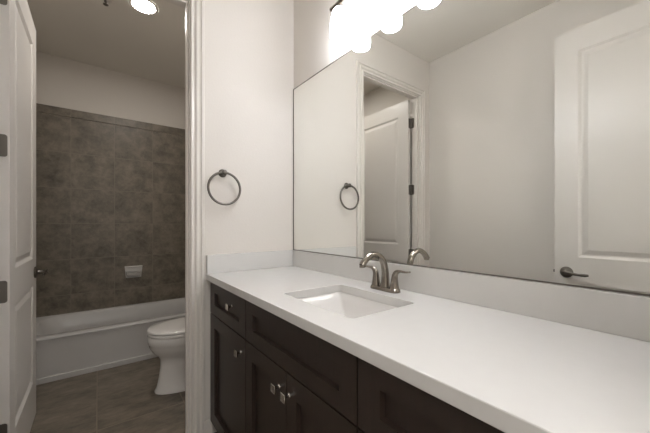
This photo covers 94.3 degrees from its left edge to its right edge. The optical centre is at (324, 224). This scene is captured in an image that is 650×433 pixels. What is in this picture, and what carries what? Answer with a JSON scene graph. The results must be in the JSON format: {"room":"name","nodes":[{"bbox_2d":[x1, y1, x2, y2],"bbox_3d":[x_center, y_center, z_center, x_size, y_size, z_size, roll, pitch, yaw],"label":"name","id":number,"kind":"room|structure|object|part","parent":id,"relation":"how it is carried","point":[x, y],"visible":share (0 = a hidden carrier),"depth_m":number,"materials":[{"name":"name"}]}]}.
{"room":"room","nodes":[
{"label":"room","id":0,"kind":"room"},
{"bbox_2d":[27,0,184,87],"bbox_3d":[-0.410,-1.619,0.996,1.743,0.100,5.618,0,0,-37],"label":"ceiling","id":1,"kind":"structure","parent":0,"point":[118,37],"depth_m":2.52,"materials":[{"name":"white paint"}]},
{"bbox_2d":[101,0,112,5],"bbox_3d":[-1.526,-1.548,2.097,0.080,0.040,0.080,0,0,-37],"label":"sprinkler","id":2,"kind":"object","parent":1,"relation":"attached to","point":[105,1],"visible":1,"depth_m":2.10,"materials":[{"name":"white metal"}]},
{"bbox_2d":[129,0,158,14],"bbox_3d":[-1.299,-1.565,2.161,0.184,0.008,0.184,0,0,-37],"label":"recessed light","id":3,"kind":"object","parent":1,"relation":"in","point":[147,7],"visible":1,"depth_m":2.16,"materials":[{"name":"white glass"}]},
{"bbox_2d":[36,51,184,130],"bbox_3d":[-2.070,-0.197,3.199,1.743,2.743,0.100,0,0,-37],"label":"wall","id":4,"kind":"structure","parent":0,"point":[61,82],"depth_m":3.04,"materials":[{"name":"white paint"}]},
{"bbox_2d":[36,103,184,316],"bbox_3d":[-2.037,-0.111,3.155,1.543,1.970,0.010,0,0,-37],"label":"wall tile","id":5,"kind":"structure","parent":4,"relation":"attached to","point":[110,193],"depth_m":3.03,"materials":[{"name":"brown tile"}]},
{"bbox_2d":[125,265,141,277],"bbox_3d":[-1.990,0.497,3.140,0.158,0.123,0.074,0,0,-37],"label":"soap dish","id":6,"kind":"object","parent":5,"relation":"attached to","point":[130,271],"visible":1,"depth_m":3.15,"materials":[{"name":"white ceramic"}]},
{"bbox_2d":[126,271,140,276],"bbox_3d":[-1.987,0.517,3.136,0.138,0.050,0.064,0,0,-37],"label":"tray","id":7,"kind":"object","parent":6,"relation":"on","point":[128,273],"depth_m":3.13,"materials":[{"name":"white ceramic"}]},
{"bbox_2d":[30,357,216,432],"bbox_3d":[-0.410,1.224,0.996,1.743,0.100,5.618,0,0,-37],"label":"floor","id":8,"kind":"structure","parent":0,"point":[123,398],"depth_m":1.98,"materials":[{"name":"brown tile"}]},
{"bbox_2d":[36,297,184,384],"bbox_3d":[-1.818,1.007,2.865,1.525,0.334,0.720,0,0,-37],"label":"bathtub","id":9,"kind":"object","parent":8,"relation":"on","point":[68,345],"visible":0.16,"depth_m":2.51,"materials":[{"name":"white ceramic"}]},
{"bbox_2d":[36,297,184,341],"bbox_3d":[-1.818,0.980,2.865,1.525,0.279,0.718,0,0,-37],"label":"basin","id":10,"kind":"object","parent":9,"relation":"in","point":[127,323],"depth_m":2.75,"materials":[{"name":"white ceramic"}]},
{"bbox_2d":[147,316,184,394],"bbox_3d":[-0.917,0.799,2.307,0.770,0.750,0.450,0,0,-37],"label":"toilet","id":11,"kind":"object","parent":8,"relation":"on","point":[166,339],"visible":0.28,"depth_m":2.10,"materials":[{"name":"white ceramic"}]},
{"bbox_3d":[-1.024,0.760,2.227,0.502,0.020,0.368,0,0,-37],"label":"seat","id":12,"kind":"part","parent":11,"relation":"part of","materials":[{"name":"white plastic"}]},
{"bbox_3d":[-1.019,0.732,2.230,0.515,0.021,0.372,0,0,-37],"label":"lid","id":13,"kind":"part","parent":11,"relation":"part of","materials":[{"name":"white plastic"}]},
{"bbox_2d":[210,282,246,432],"bbox_3d":[-0.285,0.741,1.632,0.570,0.866,0.511,0,0,-37],"label":"vanity cabinet","id":14,"kind":"object","parent":8,"relation":"on","point":[228,340],"visible":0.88,"depth_m":1.49,"materials":[{"name":"brown wood"}]},
{"bbox_3d":[-0.478,0.399,1.478,0.018,0.172,0.496,0,0,-37],"label":"drawer","id":15,"kind":"part","parent":14,"relation":"part of","materials":[{"name":"brown wood"}]},
{"bbox_3d":[-0.456,0.392,1.436,0.028,0.030,0.030,0,0,-37],"label":"knob","id":16,"kind":"part","parent":14,"relation":"part of","materials":[{"name":"silver metal"}]},
{"bbox_3d":[-0.375,0.555,1.302,0.028,0.030,0.030,0,0,-37],"label":"knob","id":17,"kind":"part","parent":14,"relation":"part of","materials":[{"name":"silver metal"}]},
{"bbox_2d":[246,300,358,432],"bbox_3d":[0.076,0.741,1.153,0.570,0.866,0.685,0,0,-37],"label":"vanity cabinet","id":18,"kind":"object","parent":8,"relation":"on","point":[298,381],"visible":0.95,"depth_m":0.97,"materials":[{"name":"brown wood"}]},
{"bbox_3d":[-0.225,0.789,1.141,0.018,0.596,0.338,0,0,-37],"label":"door","id":19,"kind":"part","parent":18,"relation":"part of","materials":[{"name":"brown wood"}]},
{"bbox_3d":[-0.166,0.555,1.025,0.028,0.030,0.030,0,0,-37],"label":"knob","id":20,"kind":"part","parent":18,"relation":"part of","materials":[{"name":"silver metal"}]},
{"bbox_3d":[-0.126,0.555,0.971,0.028,0.030,0.030,0,0,-37],"label":"knob","id":21,"kind":"part","parent":18,"relation":"part of","materials":[{"name":"silver metal"}]},
{"bbox_3d":[-0.019,0.789,0.868,0.018,0.596,0.338,0,0,-37],"label":"door","id":22,"kind":"part","parent":18,"relation":"part of","materials":[{"name":"brown wood"}]},
{"bbox_2d":[206,266,649,432],"bbox_3d":[0.112,0.291,1.115,0.564,0.034,1.818,0,0,-37],"label":"countertop","id":23,"kind":"structure","parent":18,"relation":"on","point":[510,372],"depth_m":0.65,"materials":[{"name":"white stone"}]},
{"bbox_2d":[299,292,397,318],"bbox_3d":[0.073,0.389,1.127,0.337,0.161,0.451,0,0,-37],"label":"sink","id":24,"kind":"object","parent":23,"relation":"in","point":[347,305],"visible":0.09,"depth_m":1.30,"materials":[{"name":"white ceramic"}]},
{"bbox_2d":[359,251,410,293],"bbox_3d":[0.247,0.191,1.246,0.197,0.165,0.198,0,0,12],"label":"faucet","id":25,"kind":"object","parent":23,"relation":"on","point":[386,286],"visible":1,"depth_m":1.23,"materials":[{"name":"silver metal"}]},
{"bbox_3d":[0.203,0.221,1.319,0.040,0.081,0.097,0,0,-37],"label":"lever handle","id":26,"kind":"part","parent":25,"relation":"part of","materials":[{"name":"silver metal"}]},
{"bbox_3d":[0.202,0.186,1.221,0.163,0.154,0.043,0,0,-37],"label":"spout","id":27,"kind":"part","parent":25,"relation":"part of","materials":[{"name":"silver metal"}]},
{"bbox_3d":[0.250,0.266,1.257,0.049,0.015,0.148,0,0,-37],"label":"plate","id":28,"kind":"part","parent":25,"relation":"part of","materials":[{"name":"silver metal"}]},
{"bbox_3d":[0.297,0.221,1.195,0.040,0.081,0.097,0,0,-37],"label":"lever handle","id":29,"kind":"part","parent":25,"relation":"part of","materials":[{"name":"silver metal"}]},
{"bbox_2d":[358,358,504,432],"bbox_3d":[0.467,0.741,0.633,0.570,0.866,0.614,0,0,-37],"label":"vanity cabinet","id":30,"kind":"object","parent":8,"relation":"on","point":[387,403],"visible":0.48,"depth_m":0.63,"materials":[{"name":"brown wood"}]},
{"bbox_2d":[204,0,293,432],"bbox_3d":[-0.849,-0.197,1.579,1.543,2.743,0.078,0,0,-37],"label":"wall","id":31,"kind":"structure","parent":0,"point":[249,44],"depth_m":1.81,"materials":[{"name":"white paint"}]},
{"bbox_2d":[0,0,47,432],"bbox_3d":[-1.571,-0.017,1.549,0.155,2.358,0.785,0,0,-37],"label":"door","id":32,"kind":"structure","parent":31,"relation":"in","point":[19,272],"depth_m":1.42,"materials":[{"name":"white paint"}]},
{"bbox_3d":[-1.701,0.288,1.801,0.060,0.068,0.150,0,0,-37],"label":"lever handle","id":33,"kind":"part","parent":32,"relation":"part of","materials":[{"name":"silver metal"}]},
{"bbox_2d":[165,0,203,432],"bbox_3d":[-1.041,-0.052,1.423,0.882,2.453,0.096,0,0,-37],"label":"door frame","id":34,"kind":"structure","parent":31,"relation":"attached to","point":[196,6],"depth_m":1.63,"materials":[{"name":"white paint"}]},
{"bbox_2d":[204,418,212,432],"bbox_3d":[-0.646,1.127,1.674,0.048,0.095,0.013,0,0,-37],"label":"baseboard","id":35,"kind":"structure","parent":31,"relation":"attached to","point":[208,426],"depth_m":1.67,"materials":[{"name":"white paint"}]},
{"bbox_2d":[207,169,240,204],"bbox_3d":[-0.573,-0.211,1.706,0.192,0.209,0.050,0,0,-37],"label":"towel ring","id":36,"kind":"object","parent":31,"relation":"attached to","point":[222,173],"visible":1,"depth_m":1.69,"materials":[{"name":"grey metal"}]},
{"bbox_2d":[206,250,292,273],"bbox_3d":[-0.428,0.222,1.834,0.562,0.103,0.019,0,0,-37],"label":"backsplash","id":37,"kind":"structure","parent":31,"relation":"attached to","point":[219,263],"depth_m":1.80,"materials":[{"name":"white stone"}]},
{"bbox_2d":[294,0,649,296],"bbox_3d":[0.246,-0.197,1.490,0.100,2.743,5.418,0,0,-37],"label":"wall","id":38,"kind":"structure","parent":0,"point":[314,49],"depth_m":1.75,"materials":[{"name":"white paint"}]},
{"bbox_2d":[329,0,349,41],"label":"vanity light","id":39,"kind":"object","parent":38,"relation":"attached to","point":[339,25],"depth_m":1.47,"materials":[{"name":"white glass"}]},
{"bbox_3d":[0.073,-1.008,1.505,0.060,0.122,0.060,0,0,-37],"label":"bulb","id":40,"kind":"part","parent":39,"relation":"part of","materials":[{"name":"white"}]},
{"bbox_3d":[0.073,-1.006,1.505,0.099,0.140,0.099,0,0,-37],"label":"lamp shade","id":41,"kind":"part","parent":39,"relation":"part of","materials":[{"name":"white glass"}]},
{"bbox_2d":[358,0,380,20],"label":"vanity light","id":42,"kind":"object","parent":38,"relation":"attached to","point":[368,10],"depth_m":1.34,"materials":[{"name":"white glass"}]},
{"bbox_3d":[0.197,-1.008,1.341,0.060,0.122,0.060,0,0,-37],"label":"bulb","id":43,"kind":"part","parent":42,"relation":"part of","materials":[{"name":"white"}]},
{"bbox_3d":[0.197,-1.006,1.341,0.099,0.140,0.099,0,0,-37],"label":"lamp shade","id":44,"kind":"part","parent":42,"relation":"part of","materials":[{"name":"white glass"}]},
{"bbox_2d":[293,250,649,341],"bbox_3d":[0.336,0.222,1.271,0.019,0.103,1.798,0,0,-37],"label":"backsplash","id":45,"kind":"structure","parent":38,"relation":"attached to","point":[616,313],"depth_m":0.92,"materials":[{"name":"white stone"}]},
{"bbox_2d":[293,0,649,295],"bbox_3d":[0.335,-0.364,1.282,0.007,1.066,1.812,0,0,-37],"label":"wall mirror","id":46,"kind":"object","parent":38,"relation":"attached to","point":[499,138],"visible":1,"depth_m":1.00,"materials":[{"name":"silver mirror"}]}
]}

